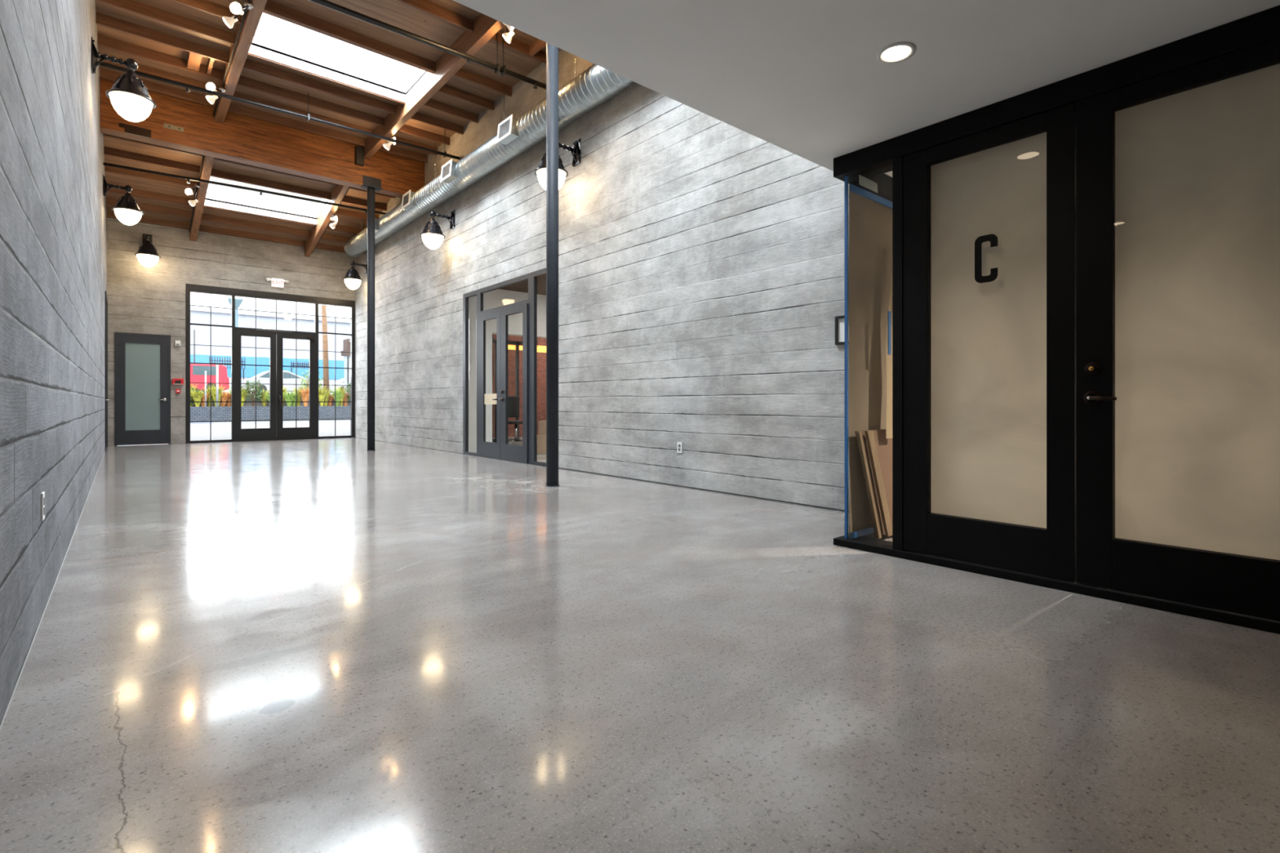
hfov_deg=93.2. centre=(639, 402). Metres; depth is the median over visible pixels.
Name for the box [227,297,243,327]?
street lamp
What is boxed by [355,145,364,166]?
hanger
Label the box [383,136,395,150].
lamp
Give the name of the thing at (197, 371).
car
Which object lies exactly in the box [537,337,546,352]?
pendant lamp
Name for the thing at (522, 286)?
ceiling
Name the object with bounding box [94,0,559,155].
ceiling
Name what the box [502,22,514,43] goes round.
lamp
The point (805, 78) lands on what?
ceiling
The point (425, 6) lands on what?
joist
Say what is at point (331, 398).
ornamental grass
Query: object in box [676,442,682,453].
outlet
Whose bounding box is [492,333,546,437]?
brick wall
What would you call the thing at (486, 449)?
door
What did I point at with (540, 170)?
wall lamp
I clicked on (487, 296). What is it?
wall
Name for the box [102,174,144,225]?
wall lamp
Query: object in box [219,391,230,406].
ornamental grass
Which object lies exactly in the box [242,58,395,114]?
joist
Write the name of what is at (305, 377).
leafy shrub
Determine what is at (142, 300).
wall
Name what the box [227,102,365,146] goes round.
joist
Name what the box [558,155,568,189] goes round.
wall lamp
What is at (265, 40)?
window
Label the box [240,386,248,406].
ornamental grass
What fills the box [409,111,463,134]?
joist
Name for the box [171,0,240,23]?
joist
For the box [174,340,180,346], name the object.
wall sensor
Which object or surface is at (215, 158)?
joist
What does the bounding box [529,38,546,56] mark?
blocking
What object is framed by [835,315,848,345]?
framed notice
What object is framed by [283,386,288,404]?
ornamental grass
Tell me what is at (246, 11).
conduit
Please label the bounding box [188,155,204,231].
conduit
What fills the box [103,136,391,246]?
ceiling
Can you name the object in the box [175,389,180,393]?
station
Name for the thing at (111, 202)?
joist
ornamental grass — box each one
[190,383,198,406]
[190,388,207,406]
[200,392,209,406]
[201,384,213,406]
[211,383,226,406]
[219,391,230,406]
[222,389,231,406]
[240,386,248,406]
[257,386,269,406]
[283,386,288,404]
[283,390,297,406]
[286,392,298,406]
[289,385,303,406]
[299,386,309,406]
[318,383,328,406]
[321,388,331,406]
[327,393,333,406]
[330,386,342,406]
[333,384,348,406]
[342,391,350,406]
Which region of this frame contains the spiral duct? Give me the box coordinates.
[343,55,635,257]
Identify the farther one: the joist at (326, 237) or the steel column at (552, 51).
the joist at (326, 237)
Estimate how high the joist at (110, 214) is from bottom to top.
0.147 m
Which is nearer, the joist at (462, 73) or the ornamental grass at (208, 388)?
the joist at (462, 73)
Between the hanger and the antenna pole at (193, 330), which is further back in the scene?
the antenna pole at (193, 330)
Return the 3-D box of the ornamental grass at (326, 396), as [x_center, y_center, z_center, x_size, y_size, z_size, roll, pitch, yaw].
[-17.957,-0.313,34.513,0.851,1.126,0.818,0,0,-14]
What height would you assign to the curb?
0.005 m
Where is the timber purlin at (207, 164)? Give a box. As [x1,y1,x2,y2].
[189,155,213,241]
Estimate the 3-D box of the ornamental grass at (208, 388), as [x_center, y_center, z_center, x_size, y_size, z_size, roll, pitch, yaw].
[-22.167,-0.363,31.131,0.857,1.226,0.888,0,0,-41]
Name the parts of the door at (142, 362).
frosted pane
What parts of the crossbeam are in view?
beam bracket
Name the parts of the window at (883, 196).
sill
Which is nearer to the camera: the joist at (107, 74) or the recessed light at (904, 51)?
the recessed light at (904, 51)
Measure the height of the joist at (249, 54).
0.139 m
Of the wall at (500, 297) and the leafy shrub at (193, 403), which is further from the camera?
the leafy shrub at (193, 403)
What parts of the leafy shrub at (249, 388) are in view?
stem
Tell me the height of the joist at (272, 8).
0.139 m
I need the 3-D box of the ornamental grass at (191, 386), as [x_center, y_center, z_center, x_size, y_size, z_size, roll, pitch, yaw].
[-22.797,-0.436,30.596,0.829,1.372,0.892,0,0,-41]
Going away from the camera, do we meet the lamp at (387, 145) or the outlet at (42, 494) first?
the outlet at (42, 494)
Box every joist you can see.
[94,0,234,44]
[96,12,228,63]
[97,33,223,80]
[98,53,218,92]
[99,67,214,107]
[102,133,202,156]
[103,146,199,173]
[104,165,197,187]
[106,186,194,205]
[106,197,191,217]
[106,210,189,229]
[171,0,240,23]
[198,224,305,247]
[200,213,311,237]
[203,205,315,226]
[210,168,330,199]
[213,157,337,186]
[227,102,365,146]
[233,90,373,137]
[236,75,384,126]
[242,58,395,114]
[247,53,404,104]
[262,0,435,73]
[315,243,346,253]
[320,233,351,242]
[326,222,363,234]
[334,208,378,219]
[341,195,386,210]
[349,186,395,198]
[378,145,427,162]
[386,135,437,155]
[396,0,473,32]
[398,124,449,145]
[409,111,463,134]
[422,98,478,123]
[437,84,494,110]
[453,68,511,96]
[489,31,546,63]
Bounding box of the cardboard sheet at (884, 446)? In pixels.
[854,429,892,537]
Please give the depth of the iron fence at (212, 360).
46.43 m
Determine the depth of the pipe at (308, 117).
9.35 m
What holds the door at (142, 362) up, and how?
in the wall at (142, 300)
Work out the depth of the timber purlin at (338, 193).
14.18 m
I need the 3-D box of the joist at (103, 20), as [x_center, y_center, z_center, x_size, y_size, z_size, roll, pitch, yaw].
[-6.564,-5.029,8.373,1.441,0.139,0.040,0,0,-41]
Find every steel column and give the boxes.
[360,175,382,450]
[545,42,559,486]
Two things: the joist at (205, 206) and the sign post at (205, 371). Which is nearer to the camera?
the joist at (205, 206)
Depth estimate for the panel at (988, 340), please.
3.39 m
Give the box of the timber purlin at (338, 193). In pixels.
[304,184,348,257]
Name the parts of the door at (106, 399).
frame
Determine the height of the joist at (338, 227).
0.147 m
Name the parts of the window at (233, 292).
header plate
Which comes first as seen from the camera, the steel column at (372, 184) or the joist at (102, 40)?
the joist at (102, 40)
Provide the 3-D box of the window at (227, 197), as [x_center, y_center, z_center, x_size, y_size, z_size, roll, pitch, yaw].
[-8.287,-4.627,13.439,2.340,0.654,1.280,0,0,-41]
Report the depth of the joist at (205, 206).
13.90 m
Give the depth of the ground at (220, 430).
23.39 m
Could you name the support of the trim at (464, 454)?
attached to the wall at (701, 257)
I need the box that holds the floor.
[0,436,1279,852]
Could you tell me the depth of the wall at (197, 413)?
31.69 m
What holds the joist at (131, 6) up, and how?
attached to the ceiling at (396, 13)
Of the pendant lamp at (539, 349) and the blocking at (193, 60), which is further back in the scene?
the pendant lamp at (539, 349)
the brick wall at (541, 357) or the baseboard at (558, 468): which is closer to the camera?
the baseboard at (558, 468)
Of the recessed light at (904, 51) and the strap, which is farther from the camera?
the strap
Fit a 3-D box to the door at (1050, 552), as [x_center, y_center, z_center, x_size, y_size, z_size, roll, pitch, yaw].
[1.909,-0.300,3.374,0.055,2.400,0.876,0,0,-41]
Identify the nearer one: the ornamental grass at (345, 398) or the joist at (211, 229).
the joist at (211, 229)
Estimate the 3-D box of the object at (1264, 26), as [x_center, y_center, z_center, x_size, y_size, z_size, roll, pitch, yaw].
[2.170,-0.340,3.156,0.200,2.579,2.480,0,0,-41]
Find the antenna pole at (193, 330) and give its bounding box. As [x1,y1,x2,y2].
[193,329,195,362]
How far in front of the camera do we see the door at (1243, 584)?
2.92 m
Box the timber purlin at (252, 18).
[213,0,266,123]
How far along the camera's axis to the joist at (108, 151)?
11.59 m
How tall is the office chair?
1.099 m
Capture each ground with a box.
[121,419,350,445]
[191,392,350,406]
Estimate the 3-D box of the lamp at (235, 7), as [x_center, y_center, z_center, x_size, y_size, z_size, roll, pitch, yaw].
[-4.784,-4.641,7.215,0.280,0.279,0.548,0,0,-41]
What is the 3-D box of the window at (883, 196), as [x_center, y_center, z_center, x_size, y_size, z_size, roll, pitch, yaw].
[1.790,-0.340,4.402,1.120,2.579,0.092,0,0,-41]
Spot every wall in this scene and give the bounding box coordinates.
[0,0,106,725]
[106,176,355,446]
[190,406,350,421]
[355,48,848,511]
[468,290,492,453]
[492,288,546,337]
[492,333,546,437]
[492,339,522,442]
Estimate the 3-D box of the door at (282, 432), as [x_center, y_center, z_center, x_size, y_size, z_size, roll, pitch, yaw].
[-8.785,-0.390,15.473,0.876,2.660,0.200,0,0,-41]
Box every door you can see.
[104,291,109,451]
[114,332,170,445]
[235,331,276,439]
[276,333,315,437]
[479,310,500,459]
[498,303,528,462]
[902,102,1075,582]
[1075,38,1279,621]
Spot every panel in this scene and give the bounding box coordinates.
[930,132,1046,528]
[1115,63,1279,559]
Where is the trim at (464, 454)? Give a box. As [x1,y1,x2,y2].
[463,453,546,466]
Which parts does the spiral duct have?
grille frame, grille frame, grille frame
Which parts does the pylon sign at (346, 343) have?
corner post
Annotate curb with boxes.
[260,422,349,425]
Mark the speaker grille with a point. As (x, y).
(175, 381)
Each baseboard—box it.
[0,451,105,731]
[558,467,848,512]
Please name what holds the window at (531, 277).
in the wall at (701, 257)
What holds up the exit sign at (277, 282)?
attached to the wall at (142, 300)
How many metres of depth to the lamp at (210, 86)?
9.05 m
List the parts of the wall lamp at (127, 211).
arm, lamp shade, glass globe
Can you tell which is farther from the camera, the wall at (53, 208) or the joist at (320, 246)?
the joist at (320, 246)
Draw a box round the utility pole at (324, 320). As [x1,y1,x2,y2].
[321,304,329,392]
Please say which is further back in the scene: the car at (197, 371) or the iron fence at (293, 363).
the iron fence at (293, 363)
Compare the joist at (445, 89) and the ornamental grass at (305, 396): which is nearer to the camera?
the joist at (445, 89)
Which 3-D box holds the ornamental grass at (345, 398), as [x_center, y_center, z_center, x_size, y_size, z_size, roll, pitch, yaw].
[-17.200,-0.254,35.349,0.849,1.008,0.885,0,0,-41]
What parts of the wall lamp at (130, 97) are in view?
arm, lamp shade, glass globe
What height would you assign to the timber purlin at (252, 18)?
0.319 m
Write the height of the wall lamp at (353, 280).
0.803 m
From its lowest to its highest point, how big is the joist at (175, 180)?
0.147 m
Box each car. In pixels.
[190,364,229,392]
[240,370,323,393]
[328,378,343,392]
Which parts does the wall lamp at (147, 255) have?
lamp shade, glass globe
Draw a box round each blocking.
[186,52,202,71]
[206,57,214,74]
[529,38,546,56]
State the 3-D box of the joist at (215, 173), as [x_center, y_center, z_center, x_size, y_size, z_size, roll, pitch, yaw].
[-7.845,-4.653,12.922,2.258,0.147,0.040,0,0,-41]
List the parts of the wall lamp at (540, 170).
lamp shade, glass globe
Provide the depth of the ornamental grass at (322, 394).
34.03 m
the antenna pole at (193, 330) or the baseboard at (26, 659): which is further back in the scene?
the antenna pole at (193, 330)
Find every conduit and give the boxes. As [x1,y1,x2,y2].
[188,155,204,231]
[212,0,250,115]
[311,186,350,253]
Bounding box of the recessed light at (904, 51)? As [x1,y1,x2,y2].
[876,41,915,63]
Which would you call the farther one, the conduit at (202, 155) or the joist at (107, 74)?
the conduit at (202, 155)
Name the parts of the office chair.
backrest, seat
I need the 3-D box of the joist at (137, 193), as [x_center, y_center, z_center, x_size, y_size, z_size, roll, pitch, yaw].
[-10.235,-4.340,12.668,1.441,0.147,0.040,0,0,-41]
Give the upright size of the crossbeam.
0.848 m
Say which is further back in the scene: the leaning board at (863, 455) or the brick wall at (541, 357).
the brick wall at (541, 357)
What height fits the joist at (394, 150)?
0.139 m
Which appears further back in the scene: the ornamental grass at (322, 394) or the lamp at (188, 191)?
the ornamental grass at (322, 394)
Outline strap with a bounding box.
[164,123,183,132]
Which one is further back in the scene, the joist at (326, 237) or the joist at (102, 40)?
the joist at (326, 237)
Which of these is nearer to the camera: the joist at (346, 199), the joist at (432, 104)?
the joist at (432, 104)
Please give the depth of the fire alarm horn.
13.88 m
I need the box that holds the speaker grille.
[174,380,181,383]
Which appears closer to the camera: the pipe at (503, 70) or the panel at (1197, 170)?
the panel at (1197, 170)
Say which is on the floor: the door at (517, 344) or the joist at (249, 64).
the door at (517, 344)
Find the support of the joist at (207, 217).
attached to the ceiling at (115, 179)
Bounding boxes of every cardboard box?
[537,435,546,453]
[538,420,546,435]
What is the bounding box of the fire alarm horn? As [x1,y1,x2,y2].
[172,378,183,384]
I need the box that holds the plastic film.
[858,174,877,192]
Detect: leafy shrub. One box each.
[190,387,204,406]
[240,380,265,406]
[299,370,323,399]
[344,382,350,401]
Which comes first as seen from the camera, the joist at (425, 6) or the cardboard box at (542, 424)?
the joist at (425, 6)
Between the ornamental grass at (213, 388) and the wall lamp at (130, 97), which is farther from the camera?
the ornamental grass at (213, 388)
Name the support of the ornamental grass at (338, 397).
on the planting bed
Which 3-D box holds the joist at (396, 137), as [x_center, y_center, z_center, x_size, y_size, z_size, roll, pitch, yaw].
[-4.486,-5.029,11.754,1.108,0.139,0.040,0,0,-41]
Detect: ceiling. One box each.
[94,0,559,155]
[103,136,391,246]
[453,0,1279,177]
[499,274,546,295]
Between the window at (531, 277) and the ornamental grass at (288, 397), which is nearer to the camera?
the window at (531, 277)
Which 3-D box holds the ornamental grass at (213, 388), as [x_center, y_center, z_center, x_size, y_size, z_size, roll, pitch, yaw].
[-21.661,-0.406,31.002,0.859,1.312,0.784,0,0,-9]
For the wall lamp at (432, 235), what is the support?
attached to the wall at (701, 257)
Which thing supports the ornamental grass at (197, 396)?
on the planting bed
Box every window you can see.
[186,283,355,443]
[204,189,328,225]
[248,29,427,102]
[462,267,546,466]
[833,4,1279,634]
[848,173,892,538]
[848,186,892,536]
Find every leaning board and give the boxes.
[856,431,881,538]
[864,431,892,536]
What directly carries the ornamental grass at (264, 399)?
on the planting bed
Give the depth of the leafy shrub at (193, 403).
30.57 m
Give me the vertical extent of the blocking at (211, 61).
0.123 m
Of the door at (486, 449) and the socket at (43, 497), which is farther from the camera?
the door at (486, 449)
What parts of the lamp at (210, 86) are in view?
bulb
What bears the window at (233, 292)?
in the wall at (142, 300)
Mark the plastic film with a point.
(863, 181)
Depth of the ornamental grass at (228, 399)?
31.58 m
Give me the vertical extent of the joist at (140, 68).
0.139 m
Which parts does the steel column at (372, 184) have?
post, cap plate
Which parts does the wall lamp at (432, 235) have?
lamp shade, glass globe, arm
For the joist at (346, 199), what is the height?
0.147 m
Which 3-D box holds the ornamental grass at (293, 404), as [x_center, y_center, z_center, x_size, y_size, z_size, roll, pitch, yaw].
[-19.160,-0.216,33.445,0.812,0.932,0.877,0,0,-2]
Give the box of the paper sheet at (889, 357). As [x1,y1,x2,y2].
[885,266,892,438]
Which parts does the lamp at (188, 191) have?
bulb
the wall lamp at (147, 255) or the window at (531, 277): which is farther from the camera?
the wall lamp at (147, 255)
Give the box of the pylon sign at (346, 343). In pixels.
[340,338,350,394]
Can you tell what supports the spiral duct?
hanging from the ceiling at (396, 13)
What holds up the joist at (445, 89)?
attached to the ceiling at (396, 13)
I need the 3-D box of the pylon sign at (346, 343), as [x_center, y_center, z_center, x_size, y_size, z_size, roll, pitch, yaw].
[-17.746,-2.200,37.779,1.500,3.400,1.100,0,0,-41]
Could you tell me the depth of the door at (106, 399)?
11.78 m
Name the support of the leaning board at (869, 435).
on the floor
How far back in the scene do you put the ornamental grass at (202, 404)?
30.72 m
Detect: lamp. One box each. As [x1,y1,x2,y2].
[91,36,156,121]
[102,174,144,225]
[134,233,160,266]
[184,184,200,206]
[205,82,226,103]
[222,0,253,28]
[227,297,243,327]
[329,214,337,228]
[342,261,367,289]
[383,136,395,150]
[419,208,455,248]
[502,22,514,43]
[507,335,522,350]
[534,152,546,190]
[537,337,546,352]
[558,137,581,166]
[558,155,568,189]
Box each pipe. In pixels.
[97,60,459,159]
[103,162,386,214]
[308,0,546,88]
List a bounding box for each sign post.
[204,370,206,406]
[216,364,218,406]
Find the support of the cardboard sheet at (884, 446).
on the floor
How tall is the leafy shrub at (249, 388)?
1.536 m
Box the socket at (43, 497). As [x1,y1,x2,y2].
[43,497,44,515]
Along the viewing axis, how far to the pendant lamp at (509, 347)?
14.79 m
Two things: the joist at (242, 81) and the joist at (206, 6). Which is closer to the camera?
the joist at (206, 6)
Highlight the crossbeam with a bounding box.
[100,77,424,198]
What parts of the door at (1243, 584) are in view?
lever handle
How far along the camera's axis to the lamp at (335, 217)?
13.81 m
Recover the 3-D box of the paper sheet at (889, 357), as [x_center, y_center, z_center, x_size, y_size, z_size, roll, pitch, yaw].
[1.788,-0.425,4.248,0.239,1.350,0.036,0,0,-41]
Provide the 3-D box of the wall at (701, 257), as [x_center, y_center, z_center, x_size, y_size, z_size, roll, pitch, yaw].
[-2.795,-2.350,10.798,0.220,6.600,15.450,0,0,-41]
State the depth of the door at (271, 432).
14.95 m
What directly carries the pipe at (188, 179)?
attached to the wall at (53, 208)
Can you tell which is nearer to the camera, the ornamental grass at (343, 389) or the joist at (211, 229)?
the joist at (211, 229)
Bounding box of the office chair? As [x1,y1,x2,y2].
[507,395,522,444]
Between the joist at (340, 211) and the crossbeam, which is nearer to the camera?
the crossbeam
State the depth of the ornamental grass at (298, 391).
33.66 m
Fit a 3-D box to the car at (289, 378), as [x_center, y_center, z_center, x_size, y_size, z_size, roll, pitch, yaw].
[-22.744,-1.250,38.702,4.600,1.500,1.772,0,0,-41]
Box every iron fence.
[208,355,244,379]
[290,361,309,392]
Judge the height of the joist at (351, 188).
0.147 m
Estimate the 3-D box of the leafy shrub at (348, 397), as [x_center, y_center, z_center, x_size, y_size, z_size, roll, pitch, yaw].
[-16.791,-0.509,35.511,1.111,1.526,0.648,0,0,-41]
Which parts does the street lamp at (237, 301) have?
post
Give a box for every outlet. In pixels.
[40,491,44,520]
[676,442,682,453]
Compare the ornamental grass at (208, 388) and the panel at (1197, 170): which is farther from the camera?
the ornamental grass at (208, 388)
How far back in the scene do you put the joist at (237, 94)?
10.52 m
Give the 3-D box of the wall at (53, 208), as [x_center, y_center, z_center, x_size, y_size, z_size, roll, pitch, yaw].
[-4.704,-2.350,4.892,0.250,6.600,21.950,0,0,-41]
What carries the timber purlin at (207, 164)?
attached to the ceiling at (115, 179)
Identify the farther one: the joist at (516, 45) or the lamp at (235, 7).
the joist at (516, 45)
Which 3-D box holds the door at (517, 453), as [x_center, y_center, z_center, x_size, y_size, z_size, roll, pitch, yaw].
[-2.044,-0.297,9.680,0.122,2.475,0.864,0,0,-41]
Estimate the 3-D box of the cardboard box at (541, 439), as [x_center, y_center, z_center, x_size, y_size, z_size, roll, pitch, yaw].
[-1.623,0.720,11.380,0.490,0.460,0.500,0,0,38]
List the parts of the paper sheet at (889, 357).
tape strip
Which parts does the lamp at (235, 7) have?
bulb, arm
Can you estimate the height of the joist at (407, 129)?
0.139 m
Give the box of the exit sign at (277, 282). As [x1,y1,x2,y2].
[266,277,289,287]
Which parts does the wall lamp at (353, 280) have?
lamp shade, glass globe, arm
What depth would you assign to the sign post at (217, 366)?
30.60 m
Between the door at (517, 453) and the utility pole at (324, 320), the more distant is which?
the utility pole at (324, 320)
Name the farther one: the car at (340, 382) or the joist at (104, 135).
the car at (340, 382)
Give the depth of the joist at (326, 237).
15.47 m
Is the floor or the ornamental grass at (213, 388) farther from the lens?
the ornamental grass at (213, 388)
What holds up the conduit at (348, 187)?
attached to the timber purlin at (338, 193)

